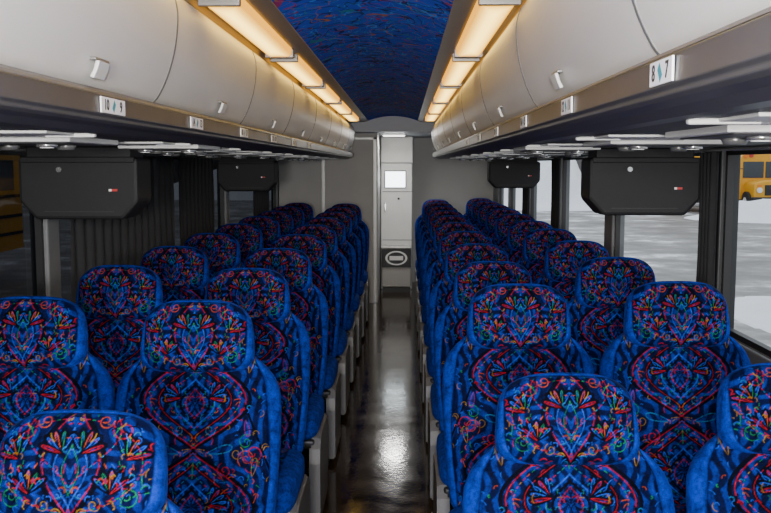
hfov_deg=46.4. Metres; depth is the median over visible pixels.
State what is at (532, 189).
gasket
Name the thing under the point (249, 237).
seat
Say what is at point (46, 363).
seat
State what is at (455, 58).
ceiling light strip
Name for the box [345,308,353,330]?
cushion
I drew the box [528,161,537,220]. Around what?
trim
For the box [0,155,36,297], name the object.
glass
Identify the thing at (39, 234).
gasket
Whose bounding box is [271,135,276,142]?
number label
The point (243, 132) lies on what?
number label
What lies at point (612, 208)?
vent
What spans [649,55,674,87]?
number label
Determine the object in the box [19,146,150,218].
monitor
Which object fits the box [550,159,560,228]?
window curtain
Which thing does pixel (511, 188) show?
gasket
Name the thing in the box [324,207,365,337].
seat
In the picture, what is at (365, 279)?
cushion
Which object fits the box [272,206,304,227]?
seat
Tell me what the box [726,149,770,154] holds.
gasket
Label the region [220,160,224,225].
gasket
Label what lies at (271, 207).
glass
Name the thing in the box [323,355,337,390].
cushion
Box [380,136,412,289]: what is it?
cabinet
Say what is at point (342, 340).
cushion
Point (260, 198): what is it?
window curtain
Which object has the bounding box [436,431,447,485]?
cushion
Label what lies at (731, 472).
seat
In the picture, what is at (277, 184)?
trim
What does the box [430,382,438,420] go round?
cushion
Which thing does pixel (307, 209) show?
seat
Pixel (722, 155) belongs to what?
trim
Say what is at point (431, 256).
seat
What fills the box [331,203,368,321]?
seat
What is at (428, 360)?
cushion
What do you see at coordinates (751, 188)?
hood
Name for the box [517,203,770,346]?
ground
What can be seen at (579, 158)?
gasket
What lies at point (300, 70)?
lens
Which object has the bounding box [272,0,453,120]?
ceiling
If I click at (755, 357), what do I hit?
trim
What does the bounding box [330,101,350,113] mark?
lens
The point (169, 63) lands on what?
luggage rack
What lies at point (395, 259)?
waste bin
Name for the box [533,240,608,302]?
seat
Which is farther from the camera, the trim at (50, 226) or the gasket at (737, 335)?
the trim at (50, 226)
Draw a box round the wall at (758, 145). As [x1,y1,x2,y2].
[559,145,770,358]
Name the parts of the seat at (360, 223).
seat, panel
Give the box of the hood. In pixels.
[743,180,770,197]
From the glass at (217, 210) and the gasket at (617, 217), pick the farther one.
the glass at (217, 210)
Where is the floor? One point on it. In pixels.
(380, 463)
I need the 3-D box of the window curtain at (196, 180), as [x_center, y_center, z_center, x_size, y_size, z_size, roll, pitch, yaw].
[-1.221,-0.325,5.843,0.032,0.625,0.960,0,6,1]
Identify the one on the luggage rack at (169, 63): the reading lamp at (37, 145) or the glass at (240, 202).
the reading lamp at (37, 145)
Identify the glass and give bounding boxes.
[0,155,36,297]
[59,219,70,300]
[173,159,220,245]
[229,191,253,223]
[269,189,273,210]
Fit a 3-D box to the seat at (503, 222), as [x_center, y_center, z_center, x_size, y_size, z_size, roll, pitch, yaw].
[0.974,0.271,6.552,0.470,1.137,0.622,0,6,1]
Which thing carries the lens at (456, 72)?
attached to the trough at (461, 10)
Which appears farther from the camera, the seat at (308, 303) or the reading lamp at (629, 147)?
the seat at (308, 303)
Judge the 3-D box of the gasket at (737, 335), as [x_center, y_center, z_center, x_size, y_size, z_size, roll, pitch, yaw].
[1.213,0.341,2.478,0.025,0.020,1.610,0,6,1]
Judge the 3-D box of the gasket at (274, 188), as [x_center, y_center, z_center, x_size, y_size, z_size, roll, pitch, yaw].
[-1.193,-0.713,9.694,0.025,0.660,0.020,0,6,1]
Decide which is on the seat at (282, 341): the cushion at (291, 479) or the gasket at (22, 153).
the cushion at (291, 479)
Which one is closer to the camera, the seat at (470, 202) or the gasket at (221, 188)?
the gasket at (221, 188)
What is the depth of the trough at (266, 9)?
3.23 m
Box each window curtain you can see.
[70,156,174,303]
[178,157,213,245]
[253,191,268,215]
[522,188,527,214]
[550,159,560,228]
[696,152,719,286]
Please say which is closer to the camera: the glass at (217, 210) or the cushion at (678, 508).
the cushion at (678, 508)
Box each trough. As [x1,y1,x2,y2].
[184,0,367,125]
[418,0,526,122]
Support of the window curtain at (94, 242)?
hanging from the curtain rod at (20, 149)
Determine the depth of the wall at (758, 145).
3.02 m
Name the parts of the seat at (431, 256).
panel, seat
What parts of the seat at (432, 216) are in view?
panel, seat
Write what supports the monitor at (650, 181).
attached to the luggage rack at (600, 54)
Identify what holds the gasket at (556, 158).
attached to the wall at (758, 145)
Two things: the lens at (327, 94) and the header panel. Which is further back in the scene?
the header panel
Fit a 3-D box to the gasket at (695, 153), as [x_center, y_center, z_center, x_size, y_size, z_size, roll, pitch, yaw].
[1.248,-0.463,4.092,0.025,0.025,1.565,0,6,1]
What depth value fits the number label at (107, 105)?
1.59 m
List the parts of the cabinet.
sign panel, sign frame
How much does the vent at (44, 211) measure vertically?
0.003 m
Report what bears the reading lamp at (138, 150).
on the luggage rack at (169, 63)
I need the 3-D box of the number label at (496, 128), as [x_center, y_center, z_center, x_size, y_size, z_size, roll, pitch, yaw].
[0.346,-0.391,2.818,0.004,0.028,0.100,0,6,1]
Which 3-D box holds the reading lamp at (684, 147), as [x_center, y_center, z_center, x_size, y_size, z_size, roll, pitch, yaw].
[0.788,-0.281,2.308,0.048,0.010,0.048,0,6,1]
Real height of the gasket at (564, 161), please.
0.660 m
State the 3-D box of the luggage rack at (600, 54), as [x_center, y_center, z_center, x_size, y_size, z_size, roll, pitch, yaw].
[0.789,-0.657,3.811,0.869,0.463,10.946,0,6,1]
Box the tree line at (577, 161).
[576,160,581,171]
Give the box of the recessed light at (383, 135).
[381,134,405,136]
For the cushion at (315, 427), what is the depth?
3.76 m
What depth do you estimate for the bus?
44.37 m
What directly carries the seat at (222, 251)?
on the floor
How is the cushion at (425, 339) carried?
on the seat at (431, 256)
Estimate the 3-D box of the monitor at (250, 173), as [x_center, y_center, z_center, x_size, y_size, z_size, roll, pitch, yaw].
[-0.982,-0.591,6.425,0.410,0.248,0.187,0,6,1]
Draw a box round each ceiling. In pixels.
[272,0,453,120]
[355,132,431,137]
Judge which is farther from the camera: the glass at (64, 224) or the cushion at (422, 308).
the cushion at (422, 308)
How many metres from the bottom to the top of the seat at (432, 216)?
1.122 m
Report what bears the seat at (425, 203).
on the floor
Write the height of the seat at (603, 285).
1.138 m
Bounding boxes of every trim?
[43,219,61,297]
[220,190,229,223]
[273,160,278,206]
[493,187,503,204]
[508,188,515,209]
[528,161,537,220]
[558,158,569,230]
[604,215,624,256]
[714,148,740,328]
[738,342,770,363]
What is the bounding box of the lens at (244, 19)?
[208,0,291,56]
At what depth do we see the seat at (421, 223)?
9.12 m
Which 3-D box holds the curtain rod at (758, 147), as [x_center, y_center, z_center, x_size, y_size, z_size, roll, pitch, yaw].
[1.210,-0.535,4.746,0.010,0.010,8.800,0,6,1]
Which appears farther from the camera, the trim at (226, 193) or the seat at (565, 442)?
the trim at (226, 193)
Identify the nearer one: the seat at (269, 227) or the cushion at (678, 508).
the cushion at (678, 508)
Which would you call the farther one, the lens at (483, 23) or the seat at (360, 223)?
the seat at (360, 223)
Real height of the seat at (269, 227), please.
1.132 m
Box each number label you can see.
[100,96,124,115]
[190,116,202,129]
[240,128,247,137]
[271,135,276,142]
[494,127,497,136]
[520,115,526,127]
[561,96,572,115]
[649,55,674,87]
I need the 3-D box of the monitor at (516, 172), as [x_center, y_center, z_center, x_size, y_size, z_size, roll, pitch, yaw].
[1.036,-0.678,7.279,0.410,0.248,0.187,0,6,1]
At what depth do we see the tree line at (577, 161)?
72.98 m
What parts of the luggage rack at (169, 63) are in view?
bin door, underside panel, rail, bin door, bin door, bin door, bin door, bin door, bin door, bin door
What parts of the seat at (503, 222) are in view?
seat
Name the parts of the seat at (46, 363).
seat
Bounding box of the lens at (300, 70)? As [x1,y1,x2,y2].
[277,56,321,85]
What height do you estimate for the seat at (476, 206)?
1.138 m
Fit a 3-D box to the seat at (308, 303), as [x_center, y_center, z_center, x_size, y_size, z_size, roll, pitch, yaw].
[-0.497,0.545,3.926,0.479,1.123,0.628,0,6,1]
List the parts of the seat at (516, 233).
seat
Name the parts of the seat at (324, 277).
seat, panel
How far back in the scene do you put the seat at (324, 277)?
4.87 m
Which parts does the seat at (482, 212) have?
seat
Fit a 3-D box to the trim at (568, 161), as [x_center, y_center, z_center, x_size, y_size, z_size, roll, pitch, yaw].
[1.306,-0.401,6.618,0.072,0.660,0.140,0,6,1]
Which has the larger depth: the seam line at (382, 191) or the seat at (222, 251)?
the seam line at (382, 191)
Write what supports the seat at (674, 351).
on the floor
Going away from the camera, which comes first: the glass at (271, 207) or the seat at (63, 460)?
the seat at (63, 460)
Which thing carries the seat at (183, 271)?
on the floor
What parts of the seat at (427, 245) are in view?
panel, seat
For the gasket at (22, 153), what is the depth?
3.18 m
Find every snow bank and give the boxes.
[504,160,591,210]
[685,199,770,222]
[734,296,770,332]
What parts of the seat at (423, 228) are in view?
panel, seat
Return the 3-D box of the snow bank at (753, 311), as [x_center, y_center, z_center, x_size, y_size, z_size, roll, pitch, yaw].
[6.451,0.791,13.016,3.000,0.396,5.600,0,6,1]
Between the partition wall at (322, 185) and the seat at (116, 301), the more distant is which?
the partition wall at (322, 185)
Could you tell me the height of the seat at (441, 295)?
1.122 m
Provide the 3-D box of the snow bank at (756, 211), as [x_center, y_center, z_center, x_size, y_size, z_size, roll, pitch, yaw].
[16.464,-2.016,37.658,8.400,1.000,7.000,0,6,1]
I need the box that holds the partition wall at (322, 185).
[279,133,380,302]
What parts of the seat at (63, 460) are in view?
seat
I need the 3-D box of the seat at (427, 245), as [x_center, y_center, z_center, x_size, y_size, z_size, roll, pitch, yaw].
[0.485,0.276,6.566,0.479,1.124,0.619,0,6,1]
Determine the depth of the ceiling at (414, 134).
9.74 m
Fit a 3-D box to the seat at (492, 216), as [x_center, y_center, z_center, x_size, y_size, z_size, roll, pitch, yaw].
[0.990,0.190,7.349,0.470,1.137,0.617,0,6,1]
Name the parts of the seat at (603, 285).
seat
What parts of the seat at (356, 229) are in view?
seat, panel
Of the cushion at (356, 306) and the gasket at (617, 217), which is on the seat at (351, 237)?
the cushion at (356, 306)
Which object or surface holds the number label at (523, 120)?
attached to the luggage rack at (600, 54)
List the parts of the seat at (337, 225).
seat, panel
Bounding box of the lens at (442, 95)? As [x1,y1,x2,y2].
[434,85,455,102]
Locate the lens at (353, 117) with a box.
[343,113,358,120]
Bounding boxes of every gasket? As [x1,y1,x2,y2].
[0,148,25,155]
[34,217,45,295]
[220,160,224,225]
[273,160,275,207]
[499,188,501,204]
[511,188,512,208]
[531,188,533,217]
[537,158,557,160]
[562,160,566,229]
[563,157,587,159]
[614,215,620,256]
[694,152,710,155]
[721,152,734,313]
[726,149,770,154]
[729,327,770,356]
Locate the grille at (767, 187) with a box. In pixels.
[765,185,770,194]
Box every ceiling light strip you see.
[198,0,358,121]
[424,0,521,121]
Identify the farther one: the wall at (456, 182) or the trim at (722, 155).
the wall at (456, 182)
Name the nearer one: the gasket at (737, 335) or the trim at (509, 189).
the gasket at (737, 335)
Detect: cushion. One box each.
[275,448,304,512]
[305,392,324,439]
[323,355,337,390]
[336,328,346,355]
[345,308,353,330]
[353,293,359,311]
[358,280,363,295]
[363,270,367,283]
[419,290,422,305]
[421,305,424,323]
[423,323,428,346]
[426,348,432,376]
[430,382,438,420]
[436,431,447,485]
[449,506,461,512]
[674,505,686,512]
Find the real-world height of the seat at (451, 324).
1.121 m
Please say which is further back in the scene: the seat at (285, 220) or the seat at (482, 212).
the seat at (482, 212)
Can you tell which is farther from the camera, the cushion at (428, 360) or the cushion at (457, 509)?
the cushion at (428, 360)
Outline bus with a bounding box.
[739,154,770,200]
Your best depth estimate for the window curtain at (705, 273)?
3.27 m
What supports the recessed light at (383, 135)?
in the ceiling at (414, 134)
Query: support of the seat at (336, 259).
on the floor
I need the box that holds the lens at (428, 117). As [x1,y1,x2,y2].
[425,115,437,120]
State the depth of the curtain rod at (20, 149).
4.90 m
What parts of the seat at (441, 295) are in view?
panel, seat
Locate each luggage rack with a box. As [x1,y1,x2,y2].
[0,0,354,160]
[431,0,770,160]
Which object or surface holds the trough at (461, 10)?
attached to the ceiling at (382, 54)
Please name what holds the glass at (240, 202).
attached to the wall
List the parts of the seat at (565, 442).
seat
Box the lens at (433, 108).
[429,103,444,112]
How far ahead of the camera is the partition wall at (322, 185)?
9.74 m
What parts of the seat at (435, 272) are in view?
panel, seat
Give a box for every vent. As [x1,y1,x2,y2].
[44,211,113,211]
[229,187,262,187]
[612,208,677,208]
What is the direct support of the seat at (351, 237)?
on the floor
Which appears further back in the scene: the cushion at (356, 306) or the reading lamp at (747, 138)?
the cushion at (356, 306)
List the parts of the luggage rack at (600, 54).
bin door, bin door, bin door, bin door, bin door, bin door, bin door, bin door, underside panel, bin door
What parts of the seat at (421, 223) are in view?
panel, seat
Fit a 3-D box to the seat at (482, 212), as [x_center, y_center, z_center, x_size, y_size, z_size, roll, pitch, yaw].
[1.007,0.108,8.148,0.470,1.138,0.610,0,6,1]
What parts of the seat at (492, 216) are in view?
seat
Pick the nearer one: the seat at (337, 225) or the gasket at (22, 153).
the gasket at (22, 153)
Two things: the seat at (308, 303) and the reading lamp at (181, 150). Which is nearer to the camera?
the reading lamp at (181, 150)
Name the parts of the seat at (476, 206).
seat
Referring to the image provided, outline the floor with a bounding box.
[302,282,453,512]
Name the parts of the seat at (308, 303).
seat, panel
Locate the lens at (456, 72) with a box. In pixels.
[442,58,474,85]
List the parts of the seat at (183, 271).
seat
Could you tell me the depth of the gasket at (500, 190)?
10.84 m
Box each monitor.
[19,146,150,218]
[217,156,277,190]
[487,157,539,187]
[581,148,700,214]
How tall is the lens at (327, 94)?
0.031 m
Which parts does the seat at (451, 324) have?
panel, seat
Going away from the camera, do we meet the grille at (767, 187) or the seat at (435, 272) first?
the seat at (435, 272)
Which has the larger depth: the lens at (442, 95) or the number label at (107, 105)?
the lens at (442, 95)
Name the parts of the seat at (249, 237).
seat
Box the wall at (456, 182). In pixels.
[412,138,492,281]
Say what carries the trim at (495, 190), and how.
attached to the wall at (758, 145)
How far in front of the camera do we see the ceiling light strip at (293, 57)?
3.39 m
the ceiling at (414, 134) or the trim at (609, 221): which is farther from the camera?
the ceiling at (414, 134)
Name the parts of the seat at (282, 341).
seat, panel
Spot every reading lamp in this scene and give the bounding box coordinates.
[36,144,57,147]
[138,150,152,151]
[181,150,195,151]
[628,146,647,148]
[683,146,702,148]
[745,136,770,140]
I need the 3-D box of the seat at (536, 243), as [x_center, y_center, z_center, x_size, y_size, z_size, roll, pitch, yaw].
[0.941,0.431,4.965,0.470,1.138,0.611,0,6,1]
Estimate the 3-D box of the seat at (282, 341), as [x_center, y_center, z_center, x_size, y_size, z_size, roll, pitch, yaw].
[-0.514,0.626,3.129,0.479,1.122,0.630,0,6,1]
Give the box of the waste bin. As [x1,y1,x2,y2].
[381,245,411,291]
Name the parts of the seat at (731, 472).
seat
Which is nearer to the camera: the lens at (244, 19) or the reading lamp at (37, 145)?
the reading lamp at (37, 145)
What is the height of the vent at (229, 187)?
0.003 m
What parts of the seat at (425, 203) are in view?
seat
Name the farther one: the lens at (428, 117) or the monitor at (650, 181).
the lens at (428, 117)
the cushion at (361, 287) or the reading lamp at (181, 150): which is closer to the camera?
the reading lamp at (181, 150)
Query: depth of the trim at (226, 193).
6.92 m
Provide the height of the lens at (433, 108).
0.031 m
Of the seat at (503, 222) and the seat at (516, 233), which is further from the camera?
the seat at (503, 222)
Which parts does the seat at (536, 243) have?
seat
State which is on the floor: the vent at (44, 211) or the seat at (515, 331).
the seat at (515, 331)
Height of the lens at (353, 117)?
0.031 m
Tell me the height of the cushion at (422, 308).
0.134 m
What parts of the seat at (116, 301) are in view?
seat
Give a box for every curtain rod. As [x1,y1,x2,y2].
[0,148,220,157]
[537,146,770,158]
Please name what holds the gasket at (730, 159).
attached to the wall at (758, 145)
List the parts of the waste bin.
kick plate, emblem panel, bin lid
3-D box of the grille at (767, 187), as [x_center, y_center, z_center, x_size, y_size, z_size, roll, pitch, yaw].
[18.679,-3.173,43.115,1.000,0.500,0.060,0,6,1]
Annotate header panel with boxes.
[351,116,434,131]
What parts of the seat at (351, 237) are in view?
seat, panel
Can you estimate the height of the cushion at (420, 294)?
0.134 m
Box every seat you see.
[0,296,114,442]
[0,409,183,512]
[76,265,162,401]
[115,299,281,512]
[140,246,209,302]
[184,233,243,277]
[204,268,310,512]
[215,223,263,264]
[239,216,280,247]
[244,248,328,512]
[258,211,293,235]
[270,234,340,458]
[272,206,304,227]
[285,203,313,221]
[289,225,349,414]
[304,217,355,382]
[315,212,360,357]
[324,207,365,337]
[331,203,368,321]
[415,199,447,277]
[415,202,452,315]
[417,206,456,330]
[418,210,463,349]
[419,215,470,372]
[421,222,479,401]
[424,231,491,442]
[428,243,508,499]
[433,261,531,512]
[442,283,593,512]
[462,373,674,512]
[463,198,490,218]
[469,201,498,223]
[474,204,508,231]
[481,209,520,238]
[491,214,534,247]
[502,220,552,262]
[516,229,576,282]
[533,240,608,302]
[567,257,655,374]
[599,281,750,512]
[686,362,770,512]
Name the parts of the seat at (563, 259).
seat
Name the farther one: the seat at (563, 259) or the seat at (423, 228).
the seat at (423, 228)
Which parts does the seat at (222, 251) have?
seat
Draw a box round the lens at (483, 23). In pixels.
[456,0,513,55]
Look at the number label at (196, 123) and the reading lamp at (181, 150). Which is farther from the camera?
the reading lamp at (181, 150)
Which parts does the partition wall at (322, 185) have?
door frame, door frame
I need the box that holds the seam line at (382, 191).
[382,191,411,191]
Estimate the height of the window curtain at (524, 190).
0.625 m
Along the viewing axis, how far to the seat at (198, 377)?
2.49 m
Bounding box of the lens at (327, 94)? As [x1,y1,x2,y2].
[310,85,338,102]
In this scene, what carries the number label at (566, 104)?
attached to the luggage rack at (600, 54)
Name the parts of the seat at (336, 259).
seat, panel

